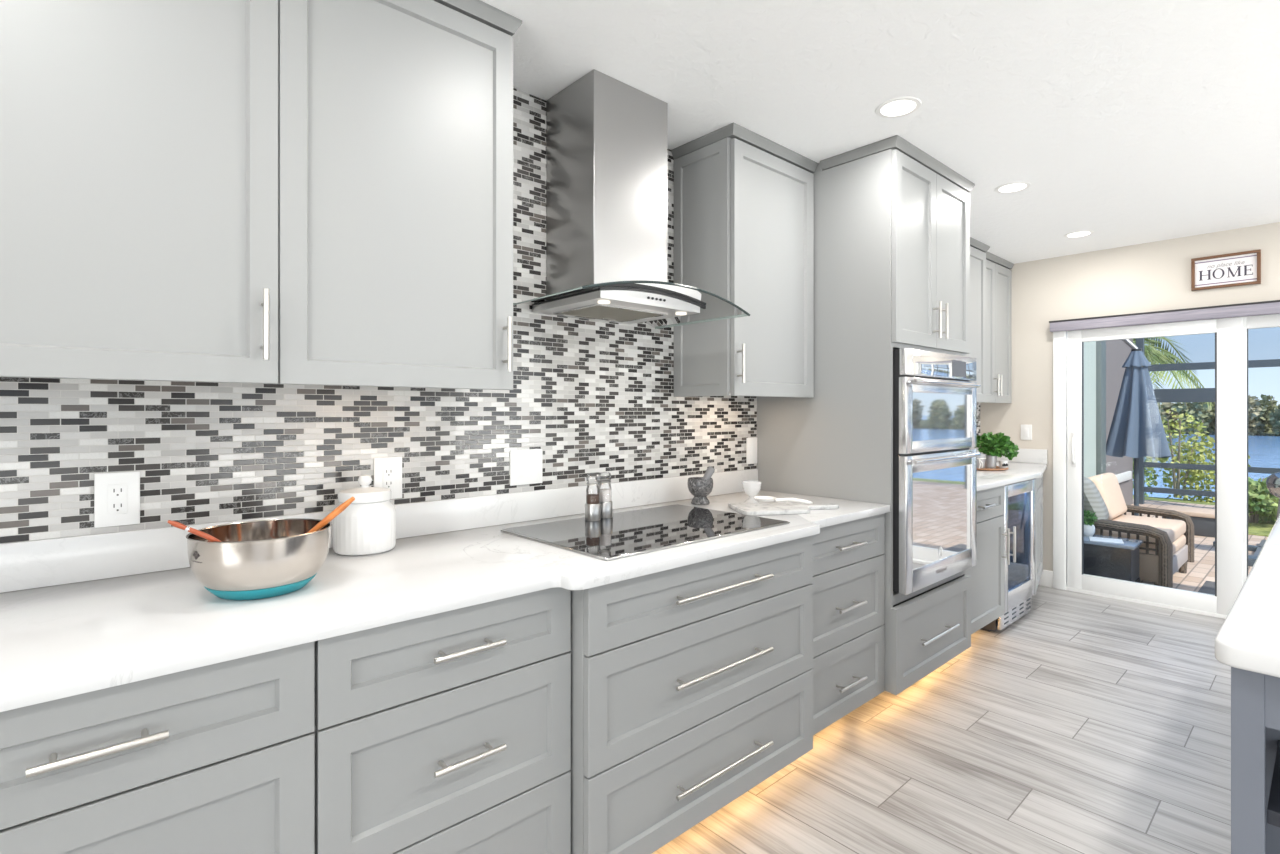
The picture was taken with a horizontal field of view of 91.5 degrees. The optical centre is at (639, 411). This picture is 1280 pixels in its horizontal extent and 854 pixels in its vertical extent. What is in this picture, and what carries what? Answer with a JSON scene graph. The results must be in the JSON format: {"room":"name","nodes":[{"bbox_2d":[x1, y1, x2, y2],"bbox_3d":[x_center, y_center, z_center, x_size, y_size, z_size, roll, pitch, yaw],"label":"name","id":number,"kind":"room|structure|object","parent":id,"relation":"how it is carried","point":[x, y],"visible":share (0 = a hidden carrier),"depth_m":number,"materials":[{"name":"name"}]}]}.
{"room":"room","nodes":[
{"label":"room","id":0,"kind":"room"},
{"bbox_2d":[480,0,1279,263],"bbox_3d":[1.385,-1.238,0.084,8.970,0.200,6.000,0,0,-42],"label":"ceiling","id":1,"kind":"structure","parent":0,"point":[1127,122],"depth_m":2.17,"materials":[{"name":"white paint"}]},
{"bbox_2d":[875,97,920,117],"bbox_3d":[0.967,-1.136,2.338,0.160,0.004,0.160,0,0,-42],"label":"recessed light","id":2,"kind":"object","parent":1,"relation":"in","point":[901,106],"visible":1,"depth_m":2.33,"materials":[{"name":"white paint"}]},
{"bbox_2d":[995,182,1030,192],"bbox_3d":[1.894,-1.136,3.172,0.160,0.004,0.160,0,0,-42],"label":"recessed light","id":3,"kind":"object","parent":1,"relation":"in","point":[1012,187],"visible":1,"depth_m":3.17,"materials":[{"name":"white paint"}]},
{"bbox_2d":[1064,230,1093,237],"bbox_3d":[2.817,-1.136,4.008,0.160,0.004,0.160,0,0,-42],"label":"recessed light","id":4,"kind":"object","parent":1,"relation":"in","point":[1086,232],"visible":1,"depth_m":4.00,"materials":[{"name":"white paint"}]},
{"bbox_2d":[652,585,1230,853],"bbox_3d":[1.392,1.365,0.090,8.590,0.120,5.600,0,0,-42],"label":"floor","id":5,"kind":"structure","parent":0,"point":[1084,723],"depth_m":2.37,"materials":[{"name":"grey tile"}]},
{"bbox_2d":[0,641,314,853],"bbox_3d":[-1.032,0.863,1.187,0.604,0.884,0.686,0,0,-42],"label":"base cabinet","id":6,"kind":"object","parent":5,"relation":"on","point":[218,758],"visible":0.82,"depth_m":1.02,"materials":[{"name":"grey paint"}]},
{"bbox_2d":[314,587,570,853],"bbox_3d":[-0.590,0.863,1.585,0.580,0.884,0.686,0,0,-42],"label":"base cabinet","id":7,"kind":"object","parent":5,"relation":"on","point":[448,732],"visible":0.79,"depth_m":1.34,"materials":[{"name":"grey paint"}]},
{"bbox_2d":[569,535,812,853],"bbox_3d":[0.015,0.863,2.090,0.981,0.884,0.745,0,0,-42],"label":"base cabinet","id":8,"kind":"object","parent":5,"relation":"on","point":[692,684],"visible":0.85,"depth_m":1.74,"materials":[{"name":"grey paint"}]},
{"bbox_2d":[0,469,889,711],"bbox_3d":[-0.664,0.353,1.499,4.019,0.135,0.754,0,0,-42],"label":"countertop","id":9,"kind":"structure","parent":8,"relation":"on","point":[81,614],"depth_m":1.41,"materials":[{"name":"white stone"}]},
{"bbox_2d":[186,518,331,599],"bbox_3d":[-0.826,0.324,1.366,0.273,0.133,0.273,0,0,-42],"label":"mixing bowl","id":10,"kind":"object","parent":9,"relation":"on","point":[256,559],"visible":0.99,"depth_m":1.28,"materials":[{"name":"silver metal"}]},
{"bbox_2d":[167,520,221,541],"bbox_3d":[-0.842,0.271,1.256,0.177,0.126,0.029,0,0,-42],"label":"wooden spatula","id":11,"kind":"object","parent":10,"relation":"in","point":[173,523],"visible":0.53,"depth_m":1.22,"materials":[{"name":"brown wood"}]},
{"bbox_2d":[307,497,354,532],"bbox_3d":[-0.748,0.281,1.382,0.229,0.184,0.035,0,0,4],"label":"wooden spoon","id":12,"kind":"object","parent":10,"relation":"in","point":[343,506],"visible":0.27,"depth_m":1.38,"materials":[{"name":"orange wood"}]},
{"bbox_2d":[333,475,395,555],"bbox_3d":[-0.774,0.284,1.757,0.164,0.212,0.164,0,0,-42],"label":"ceramic canister","id":13,"kind":"object","parent":9,"relation":"on","point":[367,526],"visible":0.94,"depth_m":1.70,"materials":[{"name":"white ceramic"}]},
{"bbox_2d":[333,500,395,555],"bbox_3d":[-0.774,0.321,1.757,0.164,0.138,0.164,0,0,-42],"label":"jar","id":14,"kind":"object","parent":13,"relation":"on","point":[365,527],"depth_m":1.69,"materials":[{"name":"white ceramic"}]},
{"bbox_2d":[500,504,789,560],"bbox_3d":[0.034,0.387,2.102,0.820,0.007,0.552,0,0,-42],"label":"cooktop","id":15,"kind":"object","parent":9,"relation":"in","point":[635,532],"visible":0.94,"depth_m":2.01,"materials":[{"name":"black glass"}]},
{"bbox_2d":[585,473,600,520],"bbox_3d":[-0.167,0.301,2.206,0.057,0.164,0.057,0,0,-42],"label":"mill","id":16,"kind":"object","parent":15,"relation":"on","point":[592,505],"visible":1,"depth_m":2.19,"materials":[{"name":"silver metal"}]},
{"bbox_2d":[599,472,612,517],"bbox_3d":[-0.128,0.301,2.261,0.057,0.164,0.057,0,0,-42],"label":"mill","id":17,"kind":"object","parent":15,"relation":"on","point":[605,494],"visible":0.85,"depth_m":2.24,"materials":[{"name":"silver metal"}]},
{"bbox_2d":[687,477,712,504],"bbox_3d":[0.255,0.336,2.632,0.109,0.108,0.109,0,0,-42],"label":"mortar","id":18,"kind":"object","parent":9,"relation":"on","point":[700,488],"visible":0.98,"depth_m":2.60,"materials":[{"name":"stone"}]},
{"bbox_2d":[702,466,714,478],"bbox_3d":[0.277,0.285,2.629,0.076,0.108,0.036,0,0,-1],"label":"pestle","id":19,"kind":"object","parent":18,"relation":"in","point":[709,472],"visible":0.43,"depth_m":2.62,"materials":[{"name":"grey stone"}]},
{"bbox_2d":[752,496,812,503],"bbox_3d":[0.586,0.376,2.623,0.252,0.028,0.104,0,0,44],"label":"spoon rest","id":20,"kind":"object","parent":9,"relation":"on","point":[755,498],"visible":0.84,"depth_m":2.63,"materials":[{"name":"white ceramic"}]},
{"bbox_2d":[728,501,838,515],"bbox_3d":[0.587,0.383,2.480,0.431,0.016,0.224,0,0,-10],"label":"marble board","id":21,"kind":"object","parent":9,"relation":"on","point":[784,507],"visible":0.92,"depth_m":2.44,"materials":[{"name":"white stone"}]},
{"bbox_2d":[811,513,884,734],"bbox_3d":[0.594,0.863,2.644,0.610,0.884,0.696,0,0,-42],"label":"base cabinet","id":22,"kind":"object","parent":5,"relation":"on","point":[848,583],"visible":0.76,"depth_m":2.42,"materials":[{"name":"grey paint"}]},
{"bbox_2d":[757,135,974,694],"bbox_3d":[1.131,0.084,3.108,0.832,2.442,0.762,0,0,-42],"label":"tall cabinet","id":23,"kind":"object","parent":5,"relation":"on","point":[892,220],"visible":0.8,"depth_m":2.77,"materials":[{"name":"grey paint"}]},
{"bbox_2d":[893,348,980,594],"bbox_3d":[1.165,0.248,3.070,0.760,1.023,0.747,0,0,-42],"label":"double wall oven","id":24,"kind":"object","parent":23,"relation":"in","point":[935,400],"visible":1,"depth_m":2.74,"materials":[{"name":"silver metal"}]},
{"bbox_2d":[966,485,1009,633],"bbox_3d":[1.663,0.863,3.616,0.660,0.884,0.682,0,0,-42],"label":"base cabinet","id":25,"kind":"object","parent":5,"relation":"on","point":[988,576],"visible":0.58,"depth_m":3.47,"materials":[{"name":"grey paint"}]},
{"bbox_2d":[969,447,1046,490],"bbox_3d":[2.165,0.353,4.088,2.047,0.135,0.688,0,0,-42],"label":"countertop","id":26,"kind":"structure","parent":25,"relation":"on","point":[1029,464],"depth_m":4.05,"materials":[{"name":"white stone"}]},
{"bbox_2d":[977,466,1008,470],"bbox_3d":[2.324,0.383,4.212,0.284,0.014,0.284,0,0,-42],"label":"round tray","id":27,"kind":"object","parent":26,"relation":"on","point":[997,468],"visible":0.51,"depth_m":4.10,"materials":[{"name":"brown wood"}]},
{"bbox_2d":[977,453,986,468],"bbox_3d":[2.250,0.334,4.166,0.114,0.098,0.109,0,0,-42],"label":"flower pot","id":28,"kind":"object","parent":27,"relation":"on","point":[981,459],"visible":0.42,"depth_m":4.12,"materials":[{"name":"ceramic"}]},
{"bbox_2d":[975,432,1019,467],"bbox_3d":[2.389,0.259,4.199,0.237,0.247,0.277,0,0,-42],"label":"potted plant","id":29,"kind":"object","parent":27,"relation":"on","point":[1001,444],"visible":0.98,"depth_m":4.17,"materials":[{"name":"green plant"}]},
{"bbox_2d":[999,460,1007,467],"bbox_3d":[2.443,0.355,4.194,0.054,0.050,0.054,0,0,-42],"label":"cup","id":30,"kind":"object","parent":27,"relation":"on","point":[1002,463],"visible":0.98,"depth_m":4.18,"materials":[{"name":"white ceramic"}]},
{"bbox_2d":[981,479,1034,631],"bbox_3d":[2.124,0.866,4.015,0.546,0.878,0.666,0,0,-42],"label":"wine fridge","id":31,"kind":"object","parent":5,"relation":"on","point":[1019,514],"visible":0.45,"depth_m":3.85,"materials":[{"name":"grey metal"}]},
{"bbox_2d":[1035,475,1042,594],"bbox_3d":[2.607,0.863,4.492,0.795,0.884,0.643,0,0,-42],"label":"base cabinet","id":32,"kind":"object","parent":5,"relation":"on","point":[1038,481],"visible":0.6,"depth_m":4.38,"materials":[{"name":"grey paint"}]},
{"bbox_2d":[1231,667,1279,853],"bbox_3d":[2.271,0.869,1.476,2.350,0.873,1.084,0,0,-42],"label":"base cabinet","id":33,"kind":"object","parent":5,"relation":"on","point":[1255,697],"visible":0.66,"depth_m":1.08,"materials":[{"name":"grey paint"}]},
{"bbox_2d":[1215,515,1279,677],"bbox_3d":[2.312,0.411,1.458,2.512,0.040,1.202,0,0,-42],"label":"countertop","id":34,"kind":"structure","parent":33,"relation":"on","point":[1248,638],"depth_m":1.16,"materials":[{"name":"white stone"}]},
{"bbox_2d":[1267,740,1279,827],"bbox_3d":[1.537,0.693,0.803,0.340,0.025,1.015,0,0,-42],"label":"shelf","id":35,"kind":"object","parent":33,"relation":"attached to","point":[1273,808],"depth_m":1.12,"materials":[{"name":"grey"}]},
{"bbox_2d":[1084,341,1095,477],"bbox_3d":[3.272,-0.020,6.357,2.230,2.850,1.800,0,0,-42],"label":"wall","id":36,"kind":"structure","parent":0,"point":[1089,347],"depth_m":6.26,"materials":[{"name":"grey paint"}]},
{"bbox_2d":[1106,339,1132,504],"bbox_3d":[5.491,-0.020,8.623,4.100,2.850,1.400,0,0,-42],"label":"wall","id":37,"kind":"structure","parent":0,"point":[1117,351],"depth_m":8.72,"materials":[{"name":"grey paint"}]},
{"bbox_2d":[1116,471,1131,482],"bbox_3d":[6.047,0.945,8.155,3.300,0.120,0.040,0,0,-42],"label":"stone ledge","id":38,"kind":"object","parent":37,"relation":"attached to","point":[1125,476],"visible":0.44,"depth_m":8.92,"materials":[{"name":"white paint"}]},
{"bbox_2d":[980,222,1279,570],"bbox_3d":[4.644,0.143,3.017,0.200,2.563,5.600,0,0,-42],"label":"wall","id":39,"kind":"structure","parent":0,"point":[1152,276],"depth_m":4.49,"materials":[{"name":"beige paint"}]},
{"bbox_2d":[1021,425,1031,439],"bbox_3d":[2.942,0.160,4.753,0.008,0.116,0.075,0,0,-42],"label":"wall switch","id":40,"kind":"object","parent":39,"relation":"attached to","point":[1026,430],"visible":1,"depth_m":4.75,"materials":[{"name":"white plastic"}]},
{"bbox_2d":[1039,570,1052,587],"bbox_3d":[3.010,1.245,4.672,0.015,0.120,0.155,0,0,-42],"label":"baseboard","id":41,"kind":"structure","parent":39,"relation":"attached to","point":[1046,579],"depth_m":4.64,"materials":[{"name":"white paint"}]},
{"bbox_2d":[1053,314,1279,618],"bbox_3d":[4.021,0.334,3.666,0.258,1.982,2.698,0,0,-42],"label":"door","id":42,"kind":"structure","parent":39,"relation":"in","point":[1231,334],"depth_m":4.12,"materials":[{"name":"white plastic"}]},
{"bbox_2d":[1049,300,1279,331],"bbox_3d":[3.953,-0.623,3.579,0.071,0.077,2.765,0,0,-42],"label":"blind valance","id":43,"kind":"object","parent":42,"relation":"attached to","point":[1264,307],"visible":1,"depth_m":4.07,"materials":[{"name":"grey fabric"}]},
{"bbox_2d":[1191,249,1260,290],"bbox_3d":[3.678,-0.882,3.922,0.023,0.207,0.320,0,0,-42],"label":"wall sign","id":44,"kind":"object","parent":39,"relation":"attached to","point":[1239,268],"visible":1,"depth_m":3.92,"materials":[{"name":"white wood"}]},
{"bbox_3d":[-0.556,0.143,2.239,8.970,2.563,0.200,0,0,-42],"label":"wall","id":45,"kind":"structure","parent":0,"visible":0},
{"bbox_2d":[94,471,139,527],"bbox_3d":[-1.236,0.208,1.476,0.083,0.126,0.009,0,0,-42],"label":"power outlet","id":46,"kind":"object","parent":45,"relation":"attached to","point":[116,495],"visible":1,"depth_m":1.47,"materials":[{"name":"white plastic"}]},
{"bbox_2d":[108,484,126,514],"bbox_3d":[-1.234,0.208,1.474,0.035,0.070,0.004,0,0,-42],"label":"receptacle","id":47,"kind":"object","parent":46,"relation":"attached to","point":[117,493],"depth_m":1.47,"materials":[{"name":"grey plastic"}]},
{"bbox_2d":[0,0,277,383],"bbox_3d":[-1.143,-0.600,1.317,0.613,1.076,0.370,0,0,-42],"label":"upper cabinet","id":48,"kind":"object","parent":45,"relation":"attached to","point":[139,138],"visible":1,"depth_m":1.25,"materials":[{"name":"grey paint"}]},
{"bbox_2d":[0,88,756,543],"bbox_3d":[-0.908,-0.416,1.782,4.035,1.442,0.008,0,0,-42],"label":"backsplash","id":49,"kind":"structure","parent":45,"relation":"attached to","point":[596,397],"depth_m":1.91,"materials":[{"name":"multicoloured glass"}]},
{"bbox_2d":[374,456,401,498],"bbox_3d":[-0.766,0.204,1.899,0.085,0.128,0.009,0,0,-42],"label":"power outlet","id":50,"kind":"object","parent":45,"relation":"attached to","point":[387,470],"visible":0.86,"depth_m":1.90,"materials":[{"name":"white plastic"}]},
{"bbox_2d":[383,466,393,489],"bbox_3d":[-0.764,0.204,1.897,0.035,0.070,0.004,0,0,-42],"label":"receptacle","id":51,"kind":"object","parent":50,"relation":"attached to","point":[388,471],"depth_m":1.90,"materials":[{"name":"grey plastic"}]},
{"bbox_2d":[278,0,521,389],"bbox_3d":[-0.683,-0.600,1.730,0.623,1.076,0.370,0,0,-42],"label":"upper cabinet","id":52,"kind":"object","parent":45,"relation":"attached to","point":[395,117],"visible":0.92,"depth_m":1.59,"materials":[{"name":"grey paint"}]},
{"bbox_2d":[510,449,541,485],"bbox_3d":[-0.404,0.199,2.224,0.132,0.124,0.008,0,0,-42],"label":"wall switch","id":53,"kind":"object","parent":45,"relation":"attached to","point":[525,465],"visible":1,"depth_m":2.22,"materials":[{"name":"white plastic"}]},
{"bbox_2d":[513,69,749,328],"bbox_3d":[-0.042,-0.742,2.199,0.760,0.791,0.528,0,0,-42],"label":"range hood","id":54,"kind":"object","parent":45,"relation":"attached to","point":[607,137],"visible":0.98,"depth_m":2.17,"materials":[{"name":"silver metal"}]},
{"bbox_2d":[598,300,609,303],"bbox_3d":[-0.116,-0.352,2.016,0.040,0.006,0.040,0,0,-42],"label":"lamp","id":55,"kind":"object","parent":54,"relation":"attached to","point":[599,301],"depth_m":2.01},
{"bbox_2d":[675,312,686,314],"bbox_3d":[0.148,-0.352,2.254,0.040,0.006,0.040,0,0,-42],"label":"lamp","id":56,"kind":"object","parent":54,"relation":"attached to","point":[676,313],"depth_m":2.24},
{"bbox_2d":[671,122,817,397],"bbox_3d":[0.482,-0.600,2.779,0.600,1.076,0.370,0,0,-42],"label":"upper cabinet","id":57,"kind":"object","parent":45,"relation":"attached to","point":[744,200],"visible":1,"depth_m":2.63,"materials":[{"name":"grey paint"}]},
{"bbox_2d":[746,437,756,463],"bbox_3d":[0.555,0.196,3.088,0.082,0.129,0.008,0,0,-42],"label":"wall switch","id":58,"kind":"object","parent":45,"relation":"attached to","point":[751,443],"visible":1,"depth_m":3.08,"materials":[{"name":"white plastic"}]},
{"bbox_2d":[971,402,979,447],"bbox_3d":[1.942,0.105,4.322,2.070,0.400,0.045,0,0,-42],"label":"trim","id":59,"kind":"structure","parent":45,"relation":"attached to","point":[978,404],"depth_m":4.97,"materials":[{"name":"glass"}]},
{"bbox_2d":[966,237,989,401],"bbox_3d":[1.804,-0.600,3.977,1.353,1.076,0.371,0,0,-42],"label":"upper cabinet","id":60,"kind":"object","parent":45,"relation":"attached to","point":[977,248],"visible":0.11,"depth_m":4.24,"materials":[{"name":"grey paint"}]},
{"bbox_2d":[978,252,1013,402],"bbox_3d":[2.536,-0.600,4.678,0.705,1.076,0.308,0,0,-42],"label":"upper cabinet","id":61,"kind":"object","parent":45,"relation":"attached to","point":[998,272],"visible":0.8,"depth_m":4.65,"materials":[{"name":"grey paint"}]},
{"label":"outside","id":62,"kind":"structure","parent":0,"visible":0},
{"bbox_2d":[1133,495,1214,504],"bbox_3d":[10.448,2.365,12.009,6.400,1.880,80.000,0,0,-42],"label":"ground","id":63,"kind":"structure","parent":62,"point":[1145,497],"depth_m":10.43,"materials":[{"name":"green plant"}]},
{"bbox_2d":[1133,457,1154,495],"bbox_3d":[9.997,1.173,12.822,1.030,1.326,1.082,0,0,-42],"label":"shrub","id":64,"kind":"object","parent":63,"relation":"on","point":[1146,459],"visible":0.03,"depth_m":12.47,"materials":[{"name":"green plant"}]},
{"bbox_2d":[1133,336,1212,407],"bbox_3d":[10.658,0.227,14.395,3.854,4.075,3.887,0,0,-42],"label":"palm tree","id":65,"kind":"object","parent":63,"relation":"on","point":[1157,356],"visible":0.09,"depth_m":13.28,"materials":[{"name":"green plant"}]},
{"bbox_2d":[1144,408,1250,502],"bbox_3d":[9.460,0.919,10.697,1.489,1.950,1.453,0,0,39],"label":"shrub","id":66,"kind":"object","parent":63,"relation":"on","point":[1191,475],"visible":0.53,"depth_m":10.58,"materials":[{"name":"green plant"}]},
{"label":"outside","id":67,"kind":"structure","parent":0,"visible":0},
{"bbox_2d":[1165,423,1274,435],"bbox_3d":[80.834,2.755,102.271,63.000,1.100,280.000,0,0,-42],"label":"ground","id":68,"kind":"structure","parent":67,"point":[1182,430],"depth_m":75.69,"materials":[{"name":"green"}]},
{"bbox_2d":[1158,404,1168,433],"bbox_3d":[64.650,1.016,78.701,4.466,5.297,3.504,0,0,-42],"label":"tree","id":69,"kind":"object","parent":68,"relation":"on","point":[1159,407],"visible":0.02,"depth_m":77.76,"materials":[{"name":"green plant"}]},
{"bbox_2d":[1157,402,1183,429],"bbox_3d":[68.449,0.681,80.444,3.992,5.555,3.617,0,0,-42],"label":"tree","id":70,"kind":"object","parent":68,"relation":"on","point":[1168,405],"visible":0.41,"depth_m":79.65,"materials":[{"name":"green plant"}]},
{"bbox_2d":[1171,402,1213,434],"bbox_3d":[67.298,0.879,76.060,3.280,5.601,3.992,0,0,-42],"label":"tree","id":71,"kind":"object","parent":68,"relation":"on","point":[1199,410],"visible":0.66,"depth_m":75.25,"materials":[{"name":"green plant"}]},
{"bbox_2d":[1206,402,1214,430],"bbox_3d":[71.608,0.351,77.595,4.080,5.550,3.917,0,0,-42],"label":"tree","id":72,"kind":"object","parent":68,"relation":"on","point":[1212,424],"visible":0.2,"depth_m":77.46,"materials":[{"name":"green plant"}]},
{"bbox_2d":[1248,395,1264,435],"bbox_3d":[70.241,0.549,72.670,4.385,5.977,3.626,0,0,-42],"label":"tree","id":73,"kind":"object","parent":68,"relation":"on","point":[1253,402],"visible":0.31,"depth_m":71.94,"materials":[{"name":"green plant"}]},
{"bbox_2d":[1249,394,1279,431],"bbox_3d":[74.884,0.831,74.673,3.276,5.755,3.450,0,0,-42],"label":"tree","id":74,"kind":"object","parent":68,"relation":"on","point":[1268,406],"visible":0.48,"depth_m":74.13,"materials":[{"name":"green plant"}]},
{"bbox_2d":[1269,406,1279,435],"bbox_3d":[72.619,0.624,69.527,4.240,5.077,3.597,0,0,-42],"label":"tree","id":75,"kind":"object","parent":68,"relation":"on","point":[1275,416],"visible":0.98,"depth_m":70.57,"materials":[{"name":"green plant"}]},
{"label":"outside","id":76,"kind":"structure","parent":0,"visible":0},
{"bbox_2d":[1133,422,1279,501],"bbox_3d":[161.108,3.005,147.616,403.000,0.400,520.000,0,0,-42],"label":"lake water","id":77,"kind":"structure","parent":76,"point":[1263,451],"depth_m":37.04,"materials":[{"name":"blue liquid"}]},
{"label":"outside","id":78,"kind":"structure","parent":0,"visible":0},
{"bbox_2d":[1248,513,1275,536],"bbox_3d":[8.051,1.399,7.349,2.000,0.012,1.480,0,0,-42],"label":"ground","id":79,"kind":"structure","parent":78,"point":[1258,529],"depth_m":7.41,"materials":[{"name":"green plant"}]},
{"bbox_2d":[1248,477,1278,523],"bbox_3d":[7.737,1.167,7.732,1.184,0.702,0.876,0,0,-42],"label":"shrub","id":80,"kind":"object","parent":79,"relation":"on","point":[1262,504],"visible":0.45,"depth_m":7.53,"materials":[{"name":"green plant"}]},
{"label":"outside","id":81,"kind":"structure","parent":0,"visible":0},
{"bbox_2d":[1123,499,1267,591],"bbox_3d":[7.565,1.455,5.041,7.210,0.100,11.500,0,0,-42],"label":"ground","id":82,"kind":"structure","parent":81,"point":[1202,570],"depth_m":5.91,"materials":[{"name":"brick"}]},
{"bbox_2d":[1096,341,1105,474],"bbox_3d":[4.745,-0.020,6.566,0.220,2.850,0.220,0,0,-42],"label":"post","id":83,"kind":"object","parent":82,"relation":"on","point":[1100,345],"visible":0.04,"depth_m":6.43,"materials":[{"name":"grey metal"}]},
{"bbox_2d":[1084,534,1142,582],"bbox_3d":[3.466,1.186,4.766,0.330,0.438,0.545,0,0,-42],"label":"side table","id":84,"kind":"object","parent":82,"relation":"on","point":[1103,559],"visible":0.41,"depth_m":4.58,"materials":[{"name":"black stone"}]},
{"bbox_2d":[1084,510,1097,535],"bbox_3d":[3.469,0.865,4.854,0.138,0.204,0.145,0,0,-20],"label":"table plant","id":85,"kind":"object","parent":84,"relation":"on","point":[1089,528],"visible":0.71,"depth_m":4.82,"materials":[{"name":"green plant"}]},
{"bbox_2d":[1089,536,1123,543],"bbox_3d":[3.485,0.964,4.666,0.200,0.006,0.175,0,0,34],"label":"magazine","id":86,"kind":"object","parent":84,"relation":"on","point":[1097,539],"visible":1,"depth_m":4.64,"materials":[{"name":"white paper"}]},
{"bbox_2d":[1106,339,1170,515],"bbox_3d":[5.990,0.096,7.567,0.618,2.619,0.678,0,0,-12],"label":"closed umbrella","id":87,"kind":"object","parent":82,"relation":"on","point":[1136,431],"visible":0.81,"depth_m":7.42,"materials":[{"name":"blue fabric"}]},
{"bbox_2d":[1084,473,1193,587],"bbox_3d":[4.104,0.983,5.290,1.220,0.844,0.783,0,0,-42],"label":"wicker armchair","id":88,"kind":"object","parent":82,"relation":"on","point":[1164,550],"visible":0.62,"depth_m":5.03,"materials":[{"name":"grey"}]},
{"bbox_2d":[1084,477,1108,519],"bbox_3d":[3.717,0.731,5.137,0.416,0.408,0.246,0,0,-42],"label":"throw pillow","id":89,"kind":"object","parent":88,"relation":"on","point":[1094,502],"visible":0.62,"depth_m":5.00,"materials":[{"name":"white fabric"}]},
{"bbox_2d":[1088,473,1126,519],"bbox_3d":[4.113,0.750,5.516,0.645,0.380,0.215,0,0,-42],"label":"cushion","id":90,"kind":"object","parent":88,"relation":"on","point":[1107,484],"depth_m":5.42,"materials":[{"name":"beige fabric"}]},
{"bbox_2d":[1095,514,1185,548],"bbox_3d":[4.118,0.998,5.275,1.020,0.115,0.640,0,0,-42],"label":"seat cushion","id":91,"kind":"object","parent":88,"relation":"on","point":[1175,529],"depth_m":5.17,"materials":[{"name":"beige fabric"}]},
{"bbox_2d":[1139,535,1185,554],"bbox_3d":[4.118,1.107,5.275,1.020,0.095,0.640,0,0,-42],"label":"cushion","id":92,"kind":"object","parent":88,"relation":"on","point":[1179,546],"depth_m":5.10,"materials":[{"name":"beige fabric"}]},
{"bbox_2d":[1161,505,1214,537],"bbox_3d":[6.413,1.272,7.247,0.510,0.265,0.520,0,0,-42],"label":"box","id":93,"kind":"object","parent":82,"relation":"on","point":[1203,519],"visible":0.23,"depth_m":7.03,"materials":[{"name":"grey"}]},
{"bbox_2d":[1198,581,1214,594],"bbox_3d":[4.666,1.399,4.494,0.850,0.012,0.965,0,0,-42],"label":"doormat","id":94,"kind":"object","parent":82,"relation":"on","point":[1208,587],"visible":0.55,"depth_m":4.90,"materials":[{"name":"grey"}]},
{"bbox_2d":[1136,338,1279,503],"bbox_3d":[9.966,-0.445,6.865,0.100,3.700,9.000,0,0,-42],"label":"cage","id":95,"kind":"object","parent":82,"relation":"on","point":[1190,394],"visible":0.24,"depth_m":9.08,"materials":[{"name":"grey metal"}]},
{"bbox_2d":[1213,540,1265,566],"bbox_3d":[6.049,1.367,6.139,1.340,0.075,0.763,0,0,-19],"label":"umbrella base","id":96,"kind":"object","parent":82,"relation":"on","point":[1251,558],"visible":0.35,"depth_m":6.12,"materials":[{"name":"grey"}]},
{"bbox_2d":[1266,472,1279,520],"bbox_3d":[6.037,0.962,5.762,0.371,0.889,0.368,0,0,-42],"label":"grill","id":97,"kind":"object","parent":82,"relation":"on","point":[1273,481],"visible":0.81,"depth_m":5.79,"materials":[{"name":"metal"}]},
{"bbox_2d":[1266,483,1279,498],"bbox_3d":[6.025,0.752,5.788,0.310,0.145,0.310,0,0,-42],"label":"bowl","id":98,"kind":"object","parent":97,"relation":"on","point":[1273,488],"depth_m":5.79,"materials":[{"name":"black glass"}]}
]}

